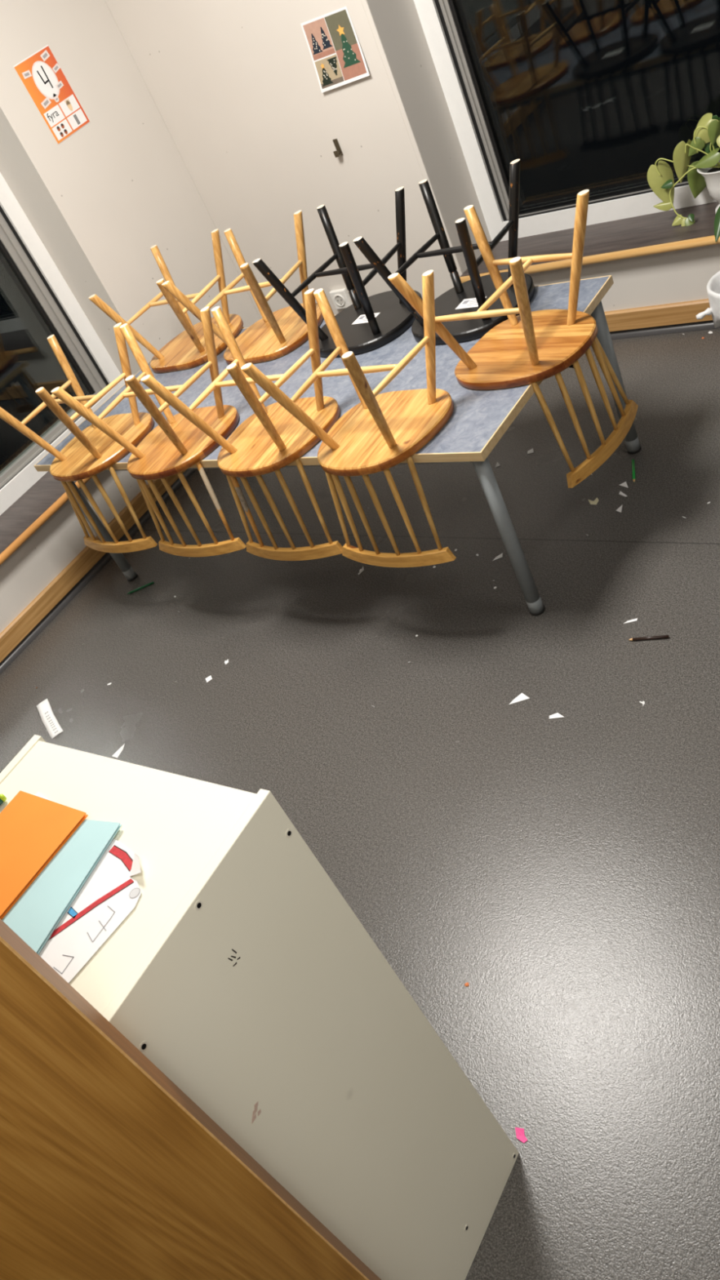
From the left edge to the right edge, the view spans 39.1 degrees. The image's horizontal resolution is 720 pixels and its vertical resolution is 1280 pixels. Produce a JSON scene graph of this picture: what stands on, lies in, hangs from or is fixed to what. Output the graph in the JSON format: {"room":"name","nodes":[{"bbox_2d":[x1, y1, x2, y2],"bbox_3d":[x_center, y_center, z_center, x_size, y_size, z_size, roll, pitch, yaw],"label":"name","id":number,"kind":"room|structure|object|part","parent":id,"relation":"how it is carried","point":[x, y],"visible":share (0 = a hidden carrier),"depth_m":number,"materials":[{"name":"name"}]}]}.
{"room":"classroom","nodes":[
{"label":"classroom","id":0,"kind":"room"},
{"bbox_2d":[0,0,260,633],"bbox_3d":[-1.924,-0.872,3.055,0.330,2.620,3.859,6,48,38],"label":"wall","id":1,"kind":"structure","parent":0,"point":[119,187],"depth_m":3.88,"materials":[{"name":"paint"}]},
{"bbox_2d":[0,471,91,565],"bbox_3d":[-1.488,-0.155,3.595,0.294,0.028,2.548,6,48,38],"label":"trim","id":2,"kind":"structure","parent":1,"relation":"attached to","point":[47,495],"depth_m":3.80,"materials":[{"name":"brown wood"}]},
{"bbox_2d":[13,44,89,144],"bbox_3d":[-1.109,-1.970,3.670,0.001,0.275,0.188,6,49,38],"label":"poster","id":3,"kind":"object","parent":1,"relation":"attached to","point":[40,73],"visible":1,"depth_m":3.67,"materials":[{"name":"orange paper"}]},
{"bbox_2d":[0,172,124,515],"bbox_3d":[-1.985,-0.833,3.171,0.090,1.824,2.548,6,48,38],"label":"window","id":4,"kind":"structure","parent":1,"relation":"in","point":[22,250],"depth_m":4.01,"materials":[{"name":"metal"}]},
{"bbox_3d":[-1.985,-0.824,3.183,0.065,1.692,2.388,6,48,38],"label":"sash","id":5,"kind":"part","parent":4,"relation":"part of","materials":[{"name":"metal"}]},
{"bbox_2d":[0,470,185,662],"bbox_3d":[-1.310,0.037,3.674,0.016,0.072,3.858,6,48,38],"label":"baseboard","id":6,"kind":"structure","parent":1,"relation":"attached to","point":[36,611],"depth_m":3.86,"materials":[{"name":"brown wood"}]},
{"bbox_2d":[0,469,195,674],"bbox_3d":[-1.287,0.071,3.696,0.029,0.029,3.858,6,48,38],"label":"trim","id":7,"kind":"structure","parent":1,"relation":"attached to","point":[146,516],"depth_m":3.91,"materials":[{"name":"plastic"}]},
{"bbox_2d":[0,328,719,1279],"bbox_3d":[2.044,0.454,1.108,8.500,0.060,3.860,6,48,38],"label":"floor","id":8,"kind":"structure","parent":0,"point":[566,870],"depth_m":2.50,"materials":[{"name":"plastic"}]},
{"bbox_2d":[36,698,62,738],"bbox_3d":[-1.010,0.256,3.294,0.048,0.021,0.201,-35,36,-9],"label":"paper slip","id":9,"kind":"object","parent":8,"relation":"on","point":[49,720],"visible":1,"depth_m":3.31,"materials":[{"name":"white paper"}]},
{"bbox_2d":[112,743,124,757],"bbox_3d":[-0.716,0.329,3.026,0.027,0.004,0.052,6,48,38],"label":"paper scrap","id":10,"kind":"object","parent":8,"relation":"on","point":[117,753],"visible":1,"depth_m":3.02,"materials":[{"name":"white paper"}]},
{"bbox_2d":[126,581,154,594],"bbox_3d":[-0.806,-0.190,3.721,0.113,0.007,0.008,-23,36,7],"label":"pencil","id":11,"kind":"object","parent":8,"relation":"on","point":[153,582],"visible":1,"depth_m":3.72,"materials":[{"name":"green paint"}]},
{"bbox_2d":[205,675,212,682],"bbox_3d":[-0.465,0.118,3.119,0.020,0.004,0.023,-31,36,-4],"label":"paper scrap","id":12,"kind":"object","parent":8,"relation":"on","point":[208,678],"visible":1,"depth_m":3.12,"materials":[{"name":"white paper"}]},
{"bbox_2d":[0,734,519,1279],"bbox_3d":[-0.169,0.604,1.495,0.459,0.969,0.301,6,48,38],"label":"storage cabinet","id":13,"kind":"object","parent":8,"relation":"on","point":[239,968],"visible":0.87,"depth_m":1.24,"materials":[{"name":"beige laminate"}]},
{"bbox_2d":[0,793,6,805],"bbox_3d":[-0.482,0.219,1.333,0.012,0.012,0.039,18,56,45],"label":"marker pen","id":14,"kind":"object","parent":13,"relation":"on","point":[2,798],"visible":1,"depth_m":1.33,"materials":[{"name":"yellow plastic"}]},
{"bbox_3d":[-0.342,0.586,1.632,0.016,0.969,0.301,6,48,38],"label":"panel","id":15,"kind":"part","parent":13,"relation":"part of","materials":[{"name":"beige laminate"}]},
{"bbox_2d":[35,791,48,799],"bbox_3d":[-0.442,0.264,1.261,0.070,0.001,0.182,6,48,38],"label":"paper sheet","id":16,"kind":"object","parent":13,"relation":"on","point":[38,794],"visible":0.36,"depth_m":1.32,"materials":[{"name":"white paper"}]},
{"bbox_2d":[1,819,121,954],"bbox_3d":[-0.379,0.286,1.184,0.141,0.004,0.193,-1,44,33],"label":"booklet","id":17,"kind":"object","parent":13,"relation":"on","point":[38,911],"visible":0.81,"depth_m":1.17,"materials":[{"name":"paper"}]},
{"bbox_2d":[0,790,88,919],"bbox_3d":[-0.437,0.273,1.229,0.145,0.005,0.201,6,48,38],"label":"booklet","id":18,"kind":"object","parent":17,"relation":"on","point":[33,828],"visible":1,"depth_m":1.23,"materials":[{"name":"paper"}]},
{"bbox_2d":[38,838,141,982],"bbox_3d":[-0.315,0.294,1.131,0.151,0.011,0.188,6,48,38],"label":"paper","id":19,"kind":"object","parent":13,"relation":"on","point":[109,894],"visible":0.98,"depth_m":1.12,"materials":[{"name":"white paper"}]},
{"bbox_3d":[-0.352,0.265,1.218,0.425,0.016,0.292,6,48,38],"label":"panel","id":20,"kind":"part","parent":13,"relation":"part of","materials":[{"name":"beige laminate"}]},
{"bbox_2d":[34,275,641,615],"bbox_3d":[-0.110,-0.606,3.311,1.811,0.550,0.826,7,48,39],"label":"table","id":21,"kind":"object","parent":8,"relation":"on","point":[478,420],"visible":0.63,"depth_m":2.84,"materials":[{"name":"grey laminate"}]},
{"bbox_2d":[0,322,157,552],"bbox_3d":[-0.858,-0.647,3.346,0.375,0.620,0.384,6,47,38],"label":"wooden chair","id":22,"kind":"object","parent":21,"relation":"on","point":[91,451],"visible":0.93,"depth_m":3.29,"materials":[{"name":"brown wood"}]},
{"bbox_3d":[-1.081,-0.673,3.261,0.136,0.313,0.029,-31,36,-4],"label":"leg","id":23,"kind":"part","parent":22,"relation":"part of","materials":[{"name":"brown wood"}]},
{"bbox_3d":[-0.884,-0.654,3.107,0.029,0.313,0.136,-21,36,10],"label":"leg","id":24,"kind":"part","parent":22,"relation":"part of","materials":[{"name":"brown wood"}]},
{"bbox_3d":[-0.960,-0.864,3.417,0.029,0.312,0.132,-23,36,8],"label":"leg","id":25,"kind":"part","parent":22,"relation":"part of","materials":[{"name":"brown wood"}]},
{"bbox_3d":[-0.859,-0.637,3.346,0.351,0.027,0.352,6,47,38],"label":"seat","id":26,"kind":"part","parent":22,"relation":"part of","materials":[{"name":"brown wood"}]},
{"bbox_3d":[-0.826,-0.323,3.428,0.373,0.035,0.052,6,47,38],"label":"crest rail","id":27,"kind":"part","parent":22,"relation":"part of","materials":[{"name":"brown wood"}]},
{"bbox_3d":[-0.739,-0.842,3.244,0.132,0.312,0.029,-29,36,-1],"label":"leg","id":28,"kind":"part","parent":22,"relation":"part of","materials":[{"name":"brown wood"}]},
{"bbox_3d":[-0.964,-0.438,3.648,0.039,0.480,0.039,7,48,39],"label":"leg","id":29,"kind":"part","parent":21,"relation":"part of","materials":[{"name":"grey metal"}]},
{"bbox_2d":[51,306,246,556],"bbox_3d":[-0.548,-0.613,3.100,0.375,0.620,0.384,3,46,36],"label":"wooden chair","id":30,"kind":"object","parent":21,"relation":"on","point":[175,445],"visible":0.99,"depth_m":3.05,"materials":[{"name":"brown wood"}]},
{"bbox_3d":[-0.769,-0.635,3.009,0.136,0.313,0.029,-32,36,-6],"label":"leg","id":31,"kind":"part","parent":30,"relation":"part of","materials":[{"name":"brown wood"}]},
{"bbox_3d":[-0.659,-0.826,3.171,0.029,0.312,0.132,-24,36,5],"label":"leg","id":32,"kind":"part","parent":30,"relation":"part of","materials":[{"name":"brown wood"}]},
{"bbox_3d":[-0.566,-0.624,2.861,0.029,0.313,0.136,-22,36,8],"label":"leg","id":33,"kind":"part","parent":30,"relation":"part of","materials":[{"name":"brown wood"}]},
{"bbox_3d":[-0.548,-0.604,3.100,0.351,0.027,0.352,3,46,36],"label":"seat","id":34,"kind":"part","parent":30,"relation":"part of","materials":[{"name":"brown wood"}]},
{"bbox_3d":[-0.510,-0.289,3.177,0.373,0.035,0.052,3,46,36],"label":"crest rail","id":35,"kind":"part","parent":30,"relation":"part of","materials":[{"name":"brown wood"}]},
{"bbox_3d":[-0.431,-0.813,3.006,0.132,0.312,0.029,-30,36,-3],"label":"leg","id":36,"kind":"part","parent":30,"relation":"part of","materials":[{"name":"brown wood"}]},
{"bbox_2d":[88,228,244,373],"bbox_3d":[-0.598,-1.095,3.728,0.375,0.620,0.384,4,46,37],"label":"wooden chair","id":37,"kind":"object","parent":21,"relation":"on","point":[187,350],"visible":0.61,"depth_m":3.65,"materials":[{"name":"brown wood"}]},
{"bbox_3d":[-0.833,-1.117,3.646,0.132,0.312,0.029,-30,36,-3],"label":"leg","id":38,"kind":"part","parent":37,"relation":"part of","materials":[{"name":"brown wood"}]},
{"bbox_3d":[-0.695,-1.305,3.788,0.029,0.313,0.136,-22,36,9],"label":"leg","id":39,"kind":"part","parent":37,"relation":"part of","materials":[{"name":"brown wood"}]},
{"bbox_3d":[-0.608,-1.101,3.478,0.029,0.312,0.132,-24,36,6],"label":"leg","id":40,"kind":"part","parent":37,"relation":"part of","materials":[{"name":"brown wood"}]},
{"bbox_3d":[-0.593,-1.094,3.735,0.351,0.027,0.352,4,46,37],"label":"seat","id":41,"kind":"part","parent":37,"relation":"part of","materials":[{"name":"brown wood"}]},
{"bbox_3d":[-0.494,-1.291,3.638,0.136,0.313,0.029,-32,36,-5],"label":"leg","id":42,"kind":"part","parent":37,"relation":"part of","materials":[{"name":"brown wood"}]},
{"bbox_2d":[140,288,342,560],"bbox_3d":[-0.238,-0.582,2.857,0.375,0.620,0.384,5,47,37],"label":"wooden chair","id":43,"kind":"object","parent":21,"relation":"on","point":[269,440],"visible":0.98,"depth_m":2.81,"materials":[{"name":"brown wood"}]},
{"bbox_3d":[-0.460,-0.607,2.770,0.136,0.313,0.029,-31,36,-4],"label":"leg","id":44,"kind":"part","parent":43,"relation":"part of","materials":[{"name":"brown wood"}]},
{"bbox_3d":[-0.343,-0.797,2.928,0.029,0.312,0.132,-23,36,7],"label":"leg","id":45,"kind":"part","parent":43,"relation":"part of","materials":[{"name":"brown wood"}]},
{"bbox_3d":[-0.260,-0.591,2.619,0.029,0.313,0.136,-21,36,9],"label":"leg","id":46,"kind":"part","parent":43,"relation":"part of","materials":[{"name":"brown wood"}]},
{"bbox_3d":[-0.238,-0.573,2.858,0.351,0.027,0.352,5,47,37],"label":"seat","id":47,"kind":"part","parent":43,"relation":"part of","materials":[{"name":"brown wood"}]},
{"bbox_3d":[-0.203,-0.259,2.938,0.373,0.035,0.052,5,47,37],"label":"crest rail","id":48,"kind":"part","parent":43,"relation":"part of","materials":[{"name":"brown wood"}]},
{"bbox_3d":[-0.119,-0.779,2.758,0.132,0.312,0.029,-29,36,-2],"label":"leg","id":49,"kind":"part","parent":43,"relation":"part of","materials":[{"name":"brown wood"}]},
{"bbox_2d":[161,209,323,364],"bbox_3d":[-0.292,-1.052,3.474,0.375,0.620,0.384,4,46,37],"label":"wooden chair","id":50,"kind":"object","parent":21,"relation":"on","point":[278,333],"visible":0.58,"depth_m":3.38,"materials":[{"name":"brown wood"}]},
{"bbox_3d":[-0.527,-1.075,3.392,0.132,0.312,0.029,-30,36,-3],"label":"leg","id":51,"kind":"part","parent":50,"relation":"part of","materials":[{"name":"brown wood"}]},
{"bbox_3d":[-0.390,-1.263,3.534,0.029,0.313,0.136,-22,36,9],"label":"leg","id":52,"kind":"part","parent":50,"relation":"part of","materials":[{"name":"brown wood"}]},
{"bbox_3d":[-0.302,-1.059,3.224,0.029,0.312,0.132,-24,36,6],"label":"leg","id":53,"kind":"part","parent":50,"relation":"part of","materials":[{"name":"brown wood"}]},
{"bbox_3d":[-0.287,-1.052,3.481,0.351,0.027,0.352,4,46,37],"label":"seat","id":54,"kind":"part","parent":50,"relation":"part of","materials":[{"name":"brown wood"}]},
{"bbox_3d":[-0.189,-1.249,3.385,0.136,0.313,0.029,-32,36,-5],"label":"leg","id":55,"kind":"part","parent":50,"relation":"part of","materials":[{"name":"brown wood"}]},
{"bbox_3d":[-0.200,-0.775,3.174,1.741,0.030,0.756,7,48,39],"label":"apron frame","id":56,"kind":"part","parent":21,"relation":"part of","materials":[{"name":"beige wood"}]},
{"bbox_2d":[252,186,422,357],"bbox_3d":[0.028,-1.014,3.211,0.373,0.626,0.370,8,49,39],"label":"chair","id":57,"kind":"object","parent":21,"relation":"on","point":[370,323],"visible":0.56,"depth_m":3.12,"materials":[{"name":"paint"}]},
{"bbox_3d":[-0.210,-1.044,3.138,0.117,0.316,0.029,-23,36,8],"label":"leg","id":58,"kind":"part","parent":57,"relation":"part of","materials":[{"name":"black paint"}]},
{"bbox_3d":[-0.063,-1.224,3.263,0.029,0.317,0.142,-19,37,13],"label":"leg","id":59,"kind":"part","parent":57,"relation":"part of","materials":[{"name":"black paint"}]},
{"bbox_3d":[0.004,-1.015,2.961,0.029,0.316,0.117,-26,36,2],"label":"leg","id":60,"kind":"part","parent":57,"relation":"part of","materials":[{"name":"black paint"}]},
{"bbox_3d":[0.028,-1.004,3.212,0.358,0.030,0.357,8,49,39],"label":"seat","id":61,"kind":"part","parent":57,"relation":"part of","materials":[{"name":"black paint"}]},
{"bbox_3d":[0.129,-1.198,3.105,0.142,0.317,0.029,-30,36,-3],"label":"leg","id":62,"kind":"part","parent":57,"relation":"part of","materials":[{"name":"black paint"}]},
{"bbox_2d":[240,270,456,567],"bbox_3d":[0.056,-0.546,2.619,0.375,0.620,0.384,6,48,38],"label":"wooden chair","id":63,"kind":"object","parent":21,"relation":"on","point":[383,431],"visible":1,"depth_m":2.57,"materials":[{"name":"brown wood"}]},
{"bbox_3d":[-0.167,-0.575,2.538,0.136,0.313,0.029,-30,36,-3],"label":"leg","id":64,"kind":"part","parent":63,"relation":"part of","materials":[{"name":"brown wood"}]},
{"bbox_3d":[-0.043,-0.765,2.690,0.029,0.312,0.132,-22,36,8],"label":"leg","id":65,"kind":"part","parent":63,"relation":"part of","materials":[{"name":"brown wood"}]},
{"bbox_3d":[0.028,-0.553,2.381,0.029,0.313,0.136,-20,36,11],"label":"leg","id":66,"kind":"part","parent":63,"relation":"part of","materials":[{"name":"brown wood"}]},
{"bbox_3d":[0.056,-0.537,2.620,0.351,0.027,0.352,6,48,38],"label":"seat","id":67,"kind":"part","parent":63,"relation":"part of","materials":[{"name":"brown wood"}]},
{"bbox_3d":[0.087,-0.223,2.703,0.373,0.035,0.052,6,48,38],"label":"crest rail","id":68,"kind":"part","parent":63,"relation":"part of","materials":[{"name":"brown wood"}]},
{"bbox_3d":[0.176,-0.740,2.515,0.132,0.312,0.029,-28,36,0],"label":"leg","id":69,"kind":"part","parent":63,"relation":"part of","materials":[{"name":"brown wood"}]},
{"bbox_2d":[353,159,573,368],"bbox_3d":[0.334,-0.984,2.972,0.373,0.626,0.370,9,49,40],"label":"chair","id":70,"kind":"object","parent":21,"relation":"on","point":[468,296],"visible":0.56,"depth_m":2.89,"materials":[{"name":"paint"}]},
{"bbox_3d":[0.095,-1.016,2.902,0.117,0.316,0.029,-22,36,8],"label":"leg","id":71,"kind":"part","parent":70,"relation":"part of","materials":[{"name":"black paint"}]},
{"bbox_3d":[0.245,-1.195,3.024,0.029,0.317,0.142,-18,37,14],"label":"leg","id":72,"kind":"part","parent":70,"relation":"part of","materials":[{"name":"black paint"}]},
{"bbox_3d":[0.306,-0.984,2.723,0.029,0.316,0.117,-26,36,3],"label":"leg","id":73,"kind":"part","parent":70,"relation":"part of","materials":[{"name":"black paint"}]},
{"bbox_3d":[0.333,-0.974,2.974,0.358,0.030,0.357,9,49,40],"label":"seat","id":74,"kind":"part","parent":70,"relation":"part of","materials":[{"name":"black paint"}]},
{"bbox_3d":[0.435,-1.166,2.864,0.142,0.317,0.029,-30,36,-2],"label":"leg","id":75,"kind":"part","parent":70,"relation":"part of","materials":[{"name":"black paint"}]},
{"bbox_3d":[0.371,-0.284,2.579,0.039,0.480,0.039,7,48,39],"label":"leg","id":76,"kind":"part","parent":21,"relation":"part of","materials":[{"name":"grey metal"}]},
{"bbox_2d":[387,189,638,488],"bbox_3d":[0.430,-0.765,2.643,0.384,0.620,0.375,13,52,43],"label":"wooden chair","id":77,"kind":"object","parent":21,"relation":"on","point":[529,347],"visible":0.98,"depth_m":2.59,"materials":[{"name":"brown wood"}]},
{"bbox_3d":[0.190,-0.803,2.584,0.132,0.312,0.029,-18,37,14],"label":"leg","id":78,"kind":"part","parent":77,"relation":"part of","materials":[{"name":"brown wood"}]},
{"bbox_3d":[0.354,-0.993,2.711,0.029,0.312,0.132,-25,36,5],"label":"leg","id":79,"kind":"part","parent":77,"relation":"part of","materials":[{"name":"brown wood"}]},
{"bbox_3d":[0.394,-0.768,2.406,0.029,0.313,0.136,-26,36,2],"label":"leg","id":80,"kind":"part","parent":77,"relation":"part of","materials":[{"name":"brown wood"}]},
{"bbox_3d":[0.437,-0.759,2.642,0.352,0.027,0.351,13,52,43],"label":"seat","id":81,"kind":"part","parent":77,"relation":"part of","materials":[{"name":"brown wood"}]},
{"bbox_3d":[0.540,-0.937,2.519,0.136,0.313,0.029,-16,37,16],"label":"leg","id":82,"kind":"part","parent":77,"relation":"part of","materials":[{"name":"brown wood"}]},
{"bbox_3d":[0.659,-0.527,2.702,0.052,0.035,0.373,13,52,43],"label":"crest rail","id":83,"kind":"part","parent":77,"relation":"part of","materials":[{"name":"brown wood"}]},
{"bbox_3d":[0.736,-0.790,2.962,0.039,0.480,0.039,7,48,39],"label":"leg","id":84,"kind":"part","parent":21,"relation":"part of","materials":[{"name":"grey metal"}]},
{"bbox_2d":[493,552,502,560],"bbox_3d":[0.406,-0.244,2.992,0.038,0.004,0.015,-26,36,3],"label":"paper scrap","id":85,"kind":"object","parent":8,"relation":"on","point":[500,556],"visible":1,"depth_m":2.99,"materials":[{"name":"white paper"}]},
{"bbox_2d":[509,693,529,704],"bbox_3d":[0.394,0.144,2.522,0.054,0.004,0.025,-17,37,15],"label":"paper scrap","id":86,"kind":"object","parent":8,"relation":"on","point":[522,696],"visible":1,"depth_m":2.52,"materials":[{"name":"white paper"}]},
{"bbox_2d":[515,1127,527,1142],"bbox_3d":[0.274,0.844,1.732,0.017,0.009,0.027,-24,36,5],"label":"paper scrap","id":87,"kind":"object","parent":8,"relation":"on","point":[520,1135],"visible":1,"depth_m":1.73,"materials":[{"name":"pink paper"}]},
{"bbox_2d":[527,448,533,453],"bbox_3d":[0.563,-0.624,3.359,0.022,0.004,0.023,-16,37,16],"label":"paper scrap","id":88,"kind":"object","parent":8,"relation":"on","point":[531,451],"visible":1,"depth_m":3.36,"materials":[{"name":"white paper"}]},
{"bbox_2d":[549,712,564,719],"bbox_3d":[0.470,0.180,2.427,0.038,0.004,0.014,-8,40,26],"label":"paper scrap","id":89,"kind":"object","parent":8,"relation":"on","point":[557,715],"visible":1,"depth_m":2.43,"materials":[{"name":"white paper"}]},
{"bbox_2d":[588,497,598,504],"bbox_3d":[0.694,-0.411,3.010,0.027,0.004,0.037,-21,36,10],"label":"paper scrap","id":90,"kind":"object","parent":8,"relation":"on","point":[596,500],"visible":1,"depth_m":3.01,"materials":[{"name":"beige paper"}]},
{"bbox_2d":[615,504,622,512],"bbox_3d":[0.748,-0.378,2.933,0.017,0.004,0.035,-6,41,28],"label":"paper scrap","id":91,"kind":"object","parent":8,"relation":"on","point":[620,508],"visible":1,"depth_m":2.93,"materials":[{"name":"white paper"}]},
{"bbox_2d":[619,481,628,488],"bbox_3d":[0.788,-0.461,3.010,0.018,0.004,0.039,-38,37,-13],"label":"paper scrap","id":92,"kind":"object","parent":8,"relation":"on","point":[624,484],"visible":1,"depth_m":3.01,"materials":[{"name":"white paper"}]},
{"bbox_2d":[623,617,637,623],"bbox_3d":[0.684,-0.048,2.568,0.037,0.004,0.008,-13,38,20],"label":"paper scrap","id":93,"kind":"object","parent":8,"relation":"on","point":[633,620],"visible":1,"depth_m":2.57,"materials":[{"name":"white paper"}]},
{"bbox_2d":[631,458,635,482],"bbox_3d":[0.819,-0.505,3.039,0.008,0.008,0.122,-11,39,22],"label":"pencil","id":94,"kind":"object","parent":8,"relation":"on","point":[633,460],"visible":1,"depth_m":3.04,"materials":[{"name":"green paint"}]},
{"bbox_2d":[627,635,669,640],"bbox_3d":[0.708,-0.004,2.495,0.100,0.007,0.008,-5,42,29],"label":"pencil","id":95,"kind":"object","parent":8,"relation":"on","point":[664,636],"visible":1,"depth_m":2.49,"materials":[{"name":"black paint"}]},
{"bbox_2d":[696,271,719,328],"bbox_3d":[1.224,-1.007,3.162,0.242,0.276,0.238,-42,38,-19],"label":"waste bin","id":96,"kind":"object","parent":8,"relation":"on","point":[713,284],"visible":1,"depth_m":3.14,"materials":[{"name":"white plastic"}]},
{"bbox_2d":[104,0,719,319],"bbox_3d":[2.430,-1.970,1.541,8.830,2.620,0.330,6,48,38],"label":"wall","id":97,"kind":"structure","parent":0,"point":[234,86],"depth_m":3.77,"materials":[{"name":"paint"}]},
{"bbox_2d":[300,6,369,93],"bbox_3d":[-0.090,-2.022,3.484,0.219,0.222,0.013,6,48,38],"label":"poster","id":98,"kind":"object","parent":97,"relation":"attached to","point":[338,60],"visible":1,"depth_m":3.48,"materials":[{"name":"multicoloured paper"}]},
{"bbox_2d":[332,138,342,157],"bbox_3d":[-0.087,-1.812,3.745,0.020,0.060,0.026,6,48,38],"label":"wall hook","id":99,"kind":"object","parent":97,"relation":"attached to","point":[338,153],"visible":1,"depth_m":3.75,"materials":[{"name":"metal"}]},
{"bbox_2d":[328,288,352,309],"bbox_3d":[-0.081,-1.425,4.244,0.080,0.080,0.026,6,48,38],"label":"wall socket","id":100,"kind":"object","parent":97,"relation":"attached to","point":[340,298],"visible":0.92,"depth_m":4.23,"materials":[{"name":"white plastic"}]},
{"bbox_2d":[360,0,462,276],"bbox_3d":[0.034,-2.047,3.349,0.022,1.836,0.002,6,48,38],"label":"trim","id":101,"kind":"structure","parent":97,"relation":"attached to","point":[364,2],"depth_m":3.52,"materials":[{"name":"paint"}]},
{"bbox_2d":[413,0,716,241],"bbox_3d":[2.494,-2.001,1.661,5.884,1.824,0.090,6,48,38],"label":"window","id":102,"kind":"structure","parent":97,"relation":"in","point":[442,21],"depth_m":3.66,"materials":[{"name":"metal"}]},
{"bbox_2d":[459,201,719,283],"bbox_3d":[2.747,-1.213,2.111,5.913,0.028,0.294,6,48,38],"label":"windowsill","id":103,"kind":"structure","parent":97,"relation":"attached to","point":[652,233],"depth_m":3.52,"materials":[{"name":"brown wood"}]},
{"bbox_2d":[647,112,719,241],"bbox_3d":[1.132,-1.519,3.279,0.264,0.348,0.322,-32,36,-5],"label":"potted plant","id":104,"kind":"object","parent":103,"relation":"on","point":[704,172],"visible":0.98,"depth_m":3.29,"materials":[{"name":"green plant"}]},
{"bbox_3d":[1.063,-1.550,3.305,0.199,0.077,0.010,0,44,33],"label":"stem","id":105,"kind":"part","parent":104,"relation":"part of","materials":[{"name":"green plant"}]},
{"bbox_3d":[1.099,-1.472,3.336,0.161,0.157,0.031,-6,41,27],"label":"stem","id":106,"kind":"part","parent":104,"relation":"part of","materials":[{"name":"green plant"}]},
{"bbox_3d":[1.104,-1.553,3.261,0.107,0.109,0.006,-6,41,28],"label":"stem","id":107,"kind":"part","parent":104,"relation":"part of","materials":[{"name":"green plant"}]},
{"bbox_3d":[1.105,-1.570,3.244,0.059,0.144,0.011,-6,41,28],"label":"stem","id":108,"kind":"part","parent":104,"relation":"part of","materials":[{"name":"green plant"}]},
{"bbox_3d":[1.196,-1.478,3.300,0.167,0.162,0.167,6,48,38],"label":"pot","id":109,"kind":"part","parent":104,"relation":"part of","materials":[{"name":"white ceramic"}]},
{"bbox_2d":[604,298,712,331],"bbox_3d":[2.958,-0.941,2.069,8.483,0.072,0.016,6,48,38],"label":"baseboard","id":110,"kind":"structure","parent":97,"relation":"attached to","point":[686,312],"depth_m":3.57,"materials":[{"name":"brown wood"}]},
{"bbox_2d":[609,320,719,339],"bbox_3d":[2.967,-0.903,2.096,8.498,0.029,0.029,6,48,38],"label":"trim","id":111,"kind":"structure","parent":97,"relation":"attached to","point":[704,325],"depth_m":3.60,"materials":[{"name":"plastic"}]},
{"bbox_3d":[0.463,0.858,-0.654,8.930,2.620,0.120,6,48,38],"label":"wall","id":112,"kind":"structure","parent":0,"visible":0},
{"bbox_2d":[0,918,381,1279],"bbox_3d":[-0.594,0.596,0.851,0.885,2.044,0.032,-35,36,-9],"label":"door","id":113,"kind":"structure","parent":112,"relation":"in","point":[109,1171],"depth_m":0.98,"materials":[{"name":"brown wood"}]}
]}

